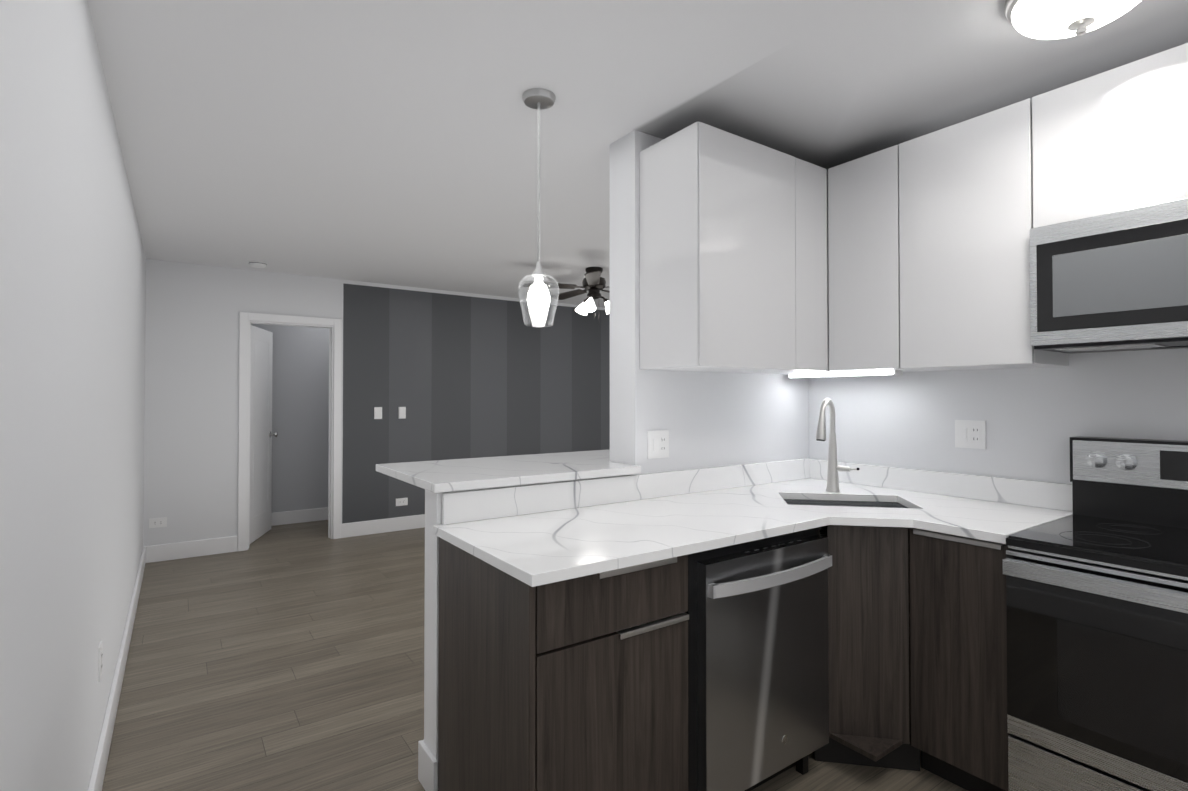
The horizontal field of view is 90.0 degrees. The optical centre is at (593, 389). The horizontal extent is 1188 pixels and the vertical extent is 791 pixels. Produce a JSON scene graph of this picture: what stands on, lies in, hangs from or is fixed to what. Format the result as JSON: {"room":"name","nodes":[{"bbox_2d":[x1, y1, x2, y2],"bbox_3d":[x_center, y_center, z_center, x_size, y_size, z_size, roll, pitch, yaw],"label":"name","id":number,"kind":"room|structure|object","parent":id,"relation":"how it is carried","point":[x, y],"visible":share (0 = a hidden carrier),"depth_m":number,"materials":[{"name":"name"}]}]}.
{"room":"kitchen","nodes":[
{"label":"kitchen","id":0,"kind":"room"},
{"bbox_2d":[0,0,145,790],"bbox_3d":[-1.830,0.134,2.124,0.120,2.470,9.320,0,-1,-35],"label":"wall","id":1,"kind":"structure","parent":0,"point":[72,322],"depth_m":1.38,"materials":[{"name":"white paint"}]},
{"bbox_2d":[98,641,102,681],"bbox_3d":[-1.726,0.949,2.077,0.008,0.118,0.075,0,-1,-35],"label":"outlet","id":2,"kind":"object","parent":1,"relation":"attached to","point":[100,650],"visible":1,"depth_m":2.06,"materials":[{"name":"white plastic"}]},
{"bbox_2d":[88,507,437,790],"bbox_3d":[0.549,1.320,3.594,5.480,0.135,8.780,0,-1,-35],"label":"baseboard","id":3,"kind":"structure","parent":1,"relation":"attached to","point":[427,770],"depth_m":4.83,"materials":[{"name":"white wood"}]},
{"bbox_2d":[143,259,342,546],"bbox_3d":[-3.061,0.173,5.303,1.515,2.470,0.120,0,-1,-35],"label":"wall","id":4,"kind":"structure","parent":0,"point":[191,429],"depth_m":5.03,"materials":[{"name":"white paint"}]},
{"bbox_2d":[149,517,166,527],"bbox_3d":[-3.566,1.088,4.859,0.118,0.075,0.008,0,-1,-35],"label":"electrical outlet","id":5,"kind":"object","parent":4,"relation":"attached to","point":[157,522],"visible":1,"depth_m":4.86,"materials":[{"name":"white plastic"}]},
{"bbox_2d":[249,325,277,543],"bbox_3d":[-3.188,0.410,5.703,0.341,1.995,0.674,0,-1,-35],"label":"door","id":6,"kind":"structure","parent":4,"relation":"in","point":[261,434],"depth_m":5.69,"materials":[{"name":"white wood"}]},
{"bbox_2d":[238,312,341,550],"bbox_3d":[-2.793,0.366,5.477,0.841,2.088,0.140,0,-1,-35],"label":"door frame","id":7,"kind":"structure","parent":4,"relation":"attached to","point":[334,326],"depth_m":5.42,"materials":[{"name":"white wood"}]},
{"bbox_2d":[251,324,328,512],"bbox_3d":[-3.316,0.186,6.334,2.280,2.470,0.120,0,-1,-35],"label":"wall","id":8,"kind":"structure","parent":0,"point":[300,401],"depth_m":6.36,"materials":[{"name":"grey paint"}]},
{"bbox_2d":[342,280,609,523],"bbox_3d":[-0.768,0.193,6.911,4.085,2.470,0.120,0,-1,-35],"label":"wall","id":9,"kind":"structure","parent":0,"point":[459,375],"depth_m":6.34,"materials":[{"name":"grey paint"}]},
{"bbox_2d":[374,407,381,418],"bbox_3d":[-2.134,0.230,5.876,0.075,0.118,0.006,0,-1,-35],"label":"switch plate","id":10,"kind":"object","parent":9,"relation":"attached to","point":[377,412],"visible":1,"depth_m":5.87,"materials":[{"name":"white plastic"}]},
{"bbox_2d":[396,498,407,505],"bbox_3d":[-1.941,1.132,5.998,0.118,0.075,0.008,0,-1,-35],"label":"outlet","id":11,"kind":"object","parent":9,"relation":"attached to","point":[401,501],"visible":1,"depth_m":6.00,"materials":[{"name":"white plastic"}]},
{"bbox_2d":[398,407,405,418],"bbox_3d":[-1.936,0.232,6.003,0.072,0.118,0.025,0,-1,-35],"label":"light switch","id":12,"kind":"object","parent":9,"relation":"attached to","point":[401,412],"visible":1,"depth_m":5.99,"materials":[{"name":"white plastic"}]},
{"bbox_2d":[102,520,966,790],"bbox_3d":[0.514,1.418,3.642,6.080,0.060,9.500,0,-1,-35],"label":"floor","id":13,"kind":"structure","parent":0,"point":[287,657],"depth_m":2.85,"materials":[{"name":"brown wood"}]},
{"bbox_2d":[438,537,688,790],"bbox_3d":[-0.116,0.925,1.870,0.542,0.884,0.620,0,-1,-35],"label":"base cabinet","id":14,"kind":"object","parent":13,"relation":"on","point":[578,684],"depth_m":1.63,"materials":[{"name":"brown wood"}]},
{"bbox_2d":[433,478,1072,586],"bbox_3d":[0.637,0.469,2.100,2.058,0.030,1.157,0,-1,-35],"label":"countertop","id":15,"kind":"structure","parent":14,"relation":"on","point":[538,549],"depth_m":2.03,"materials":[{"name":"stone"}]},
{"bbox_2d":[816,398,859,491],"bbox_3d":[1.056,0.248,2.633,0.204,0.423,0.142,0,-1,-35],"label":"faucet","id":16,"kind":"object","parent":15,"relation":"on","point":[834,467],"visible":1,"depth_m":2.68,"materials":[{"name":"silver metal"}]},
{"bbox_2d":[784,499,906,535],"bbox_3d":[1.047,0.586,2.475,0.524,0.193,0.334,0,-1,10],"label":"sink","id":17,"kind":"object","parent":15,"relation":"in","point":[842,503],"visible":0.1,"depth_m":2.62,"materials":[{"name":"silver metal"}]},
{"bbox_2d":[684,527,831,790],"bbox_3d":[0.411,0.930,2.174,0.654,0.879,0.668,0,-1,-35],"label":"dishwasher","id":18,"kind":"object","parent":13,"relation":"on","point":[758,690],"visible":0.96,"depth_m":1.91,"materials":[{"name":"grey metal"}]},
{"bbox_2d":[818,525,909,769],"bbox_3d":[0.992,0.933,2.156,0.208,0.874,0.207,0,-1,-35],"label":"base cabinet","id":19,"kind":"object","parent":13,"relation":"on","point":[869,572],"depth_m":2.15,"materials":[{"name":"brown wood"}]},
{"bbox_2d":[910,528,1009,790],"bbox_3d":[1.461,0.928,2.175,0.618,0.884,0.334,0,-1,-35],"label":"base cabinet","id":20,"kind":"object","parent":13,"relation":"on","point":[958,614],"depth_m":1.99,"materials":[{"name":"brown wood"}]},
{"bbox_2d":[1003,436,1187,790],"bbox_3d":[1.733,0.765,1.689,0.711,1.197,0.768,0,-1,-35],"label":"range","id":21,"kind":"object","parent":13,"relation":"on","point":[1097,631],"visible":1,"depth_m":1.69,"materials":[{"name":"grey metal"}]},
{"bbox_2d":[424,130,808,760],"bbox_3d":[1.331,0.150,3.412,4.665,2.470,0.180,0,-1,-35],"label":"wall","id":22,"kind":"structure","parent":0,"point":[711,419],"depth_m":2.61,"materials":[{"name":"white paint"}]},
{"bbox_2d":[376,449,640,492],"bbox_3d":[-0.186,0.332,2.616,1.320,0.030,0.707,0,-1,-35],"label":"bar","id":23,"kind":"object","parent":22,"relation":"on","point":[436,476],"visible":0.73,"depth_m":2.34,"materials":[{"name":"stone"}]},
{"bbox_2d":[442,458,809,524],"bbox_3d":[0.322,0.408,2.576,2.028,0.103,0.018,0,-1,-35],"label":"backsplash","id":24,"kind":"structure","parent":22,"relation":"attached to","point":[471,505],"depth_m":2.37,"materials":[{"name":"stone"}]},
{"bbox_2d":[647,430,668,458],"bbox_3d":[0.279,0.234,2.556,0.118,0.118,0.012,0,-1,-35],"label":"outlet","id":25,"kind":"object","parent":22,"relation":"attached to","point":[658,444],"visible":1,"depth_m":2.55,"materials":[{"name":"white plastic"}]},
{"bbox_2d":[639,122,802,373],"bbox_3d":[0.530,-0.546,2.534,0.585,0.920,0.348,0,-1,-35],"label":"upper cabinet","id":26,"kind":"object","parent":22,"relation":"attached to","point":[721,260],"depth_m":2.37,"materials":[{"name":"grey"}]},
{"bbox_2d":[799,159,830,373],"bbox_3d":[0.864,-0.543,2.769,0.232,0.920,0.346,0,-1,-35],"label":"upper cabinet","id":27,"kind":"object","parent":22,"relation":"attached to","point":[812,178],"depth_m":2.64,"materials":[{"name":"grey"}]},
{"bbox_2d":[87,0,1187,307],"bbox_3d":[0.514,-1.112,3.673,6.080,0.060,9.500,0,-1,-35],"label":"ceiling","id":28,"kind":"structure","parent":0,"point":[391,142],"depth_m":2.26,"materials":[{"name":"paint"}]},
{"bbox_2d":[249,261,266,267],"bbox_3d":[-2.812,-1.046,4.968,0.131,0.038,0.131,0,-1,-35],"label":"smoke detector","id":29,"kind":"object","parent":28,"relation":"attached to","point":[258,264],"visible":1,"depth_m":4.93,"materials":[{"name":"white plastic"}]},
{"bbox_2d":[518,88,558,326],"bbox_3d":[-0.206,-0.669,2.222,0.154,0.860,0.154,0,-1,-35],"label":"pendant light","id":30,"kind":"object","parent":28,"relation":"hanging from","point":[538,294],"visible":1,"depth_m":2.20,"materials":[{"name":"clear glass"}]},
{"bbox_2d":[520,267,609,314],"bbox_3d":[-0.028,-0.812,5.245,1.280,0.500,1.218,0,-1,-35],"label":"ceiling fan","id":31,"kind":"object","parent":28,"relation":"hanging from","point":[593,283],"visible":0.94,"depth_m":5.14,"materials":[{"name":"brown metal"}]},
{"bbox_2d":[1004,0,1140,39],"bbox_3d":[1.323,-1.035,1.613,0.344,0.143,0.344,0,-1,-35],"label":"flush ceiling light","id":32,"kind":"object","parent":28,"relation":"attached to","point":[1047,19],"visible":1,"depth_m":1.61,"materials":[{"name":"white glass"}]},
{"bbox_2d":[809,348,1187,483],"bbox_3d":[2.290,0.128,1.648,0.120,2.470,3.810,0,-1,-35],"label":"wall","id":33,"kind":"structure","parent":0,"point":[1035,418],"depth_m":2.41,"materials":[{"name":"white paint"}]},
{"bbox_2d":[827,147,910,372],"bbox_3d":[1.297,-0.544,2.662,0.347,0.920,0.322,0,-1,-35],"label":"upper cabinet","id":34,"kind":"object","parent":33,"relation":"attached to","point":[860,225],"depth_m":2.56,"materials":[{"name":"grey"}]},
{"bbox_2d":[788,370,902,377],"bbox_3d":[1.168,-0.072,2.805,0.062,0.020,0.550,0,-1,-35],"label":"under-cabinet light","id":35,"kind":"object","parent":34,"relation":"attached to","point":[859,373],"visible":1,"depth_m":2.75,"materials":[{"name":"white plastic"}]},
{"bbox_2d":[810,459,1072,511],"bbox_3d":[1.484,0.409,2.667,0.022,0.103,1.110,0,-1,-35],"label":"backsplash","id":36,"kind":"structure","parent":33,"relation":"attached to","point":[1051,495],"depth_m":2.54,"materials":[{"name":"stone"}]},
{"bbox_2d":[955,420,985,448],"bbox_3d":[1.596,0.189,2.522,0.012,0.118,0.118,0,-1,-35],"label":"outlet","id":37,"kind":"object","parent":33,"relation":"attached to","point":[970,433],"visible":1,"depth_m":2.52,"materials":[{"name":"white plastic"}]},
{"bbox_2d":[891,96,1068,371],"bbox_3d":[1.522,-0.548,2.341,0.347,0.920,0.462,0,-1,-35],"label":"upper cabinet","id":38,"kind":"object","parent":33,"relation":"attached to","point":[912,255],"depth_m":2.22,"materials":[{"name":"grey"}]},
{"bbox_2d":[1035,43,1187,227],"bbox_3d":[1.876,-0.785,1.839,0.347,0.459,0.766,0,-1,-35],"label":"upper cabinet","id":39,"kind":"object","parent":33,"relation":"attached to","point":[1116,139],"depth_m":1.87,"materials":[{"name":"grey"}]},
{"bbox_2d":[1030,198,1187,353],"bbox_3d":[1.860,-0.345,1.821,0.388,0.414,0.763,0,-1,-35],"label":"over-the-range microwave","id":40,"kind":"object","parent":39,"relation":"attached to","point":[1113,281],"visible":1,"depth_m":1.85,"materials":[{"name":"grey metal"}]}
]}

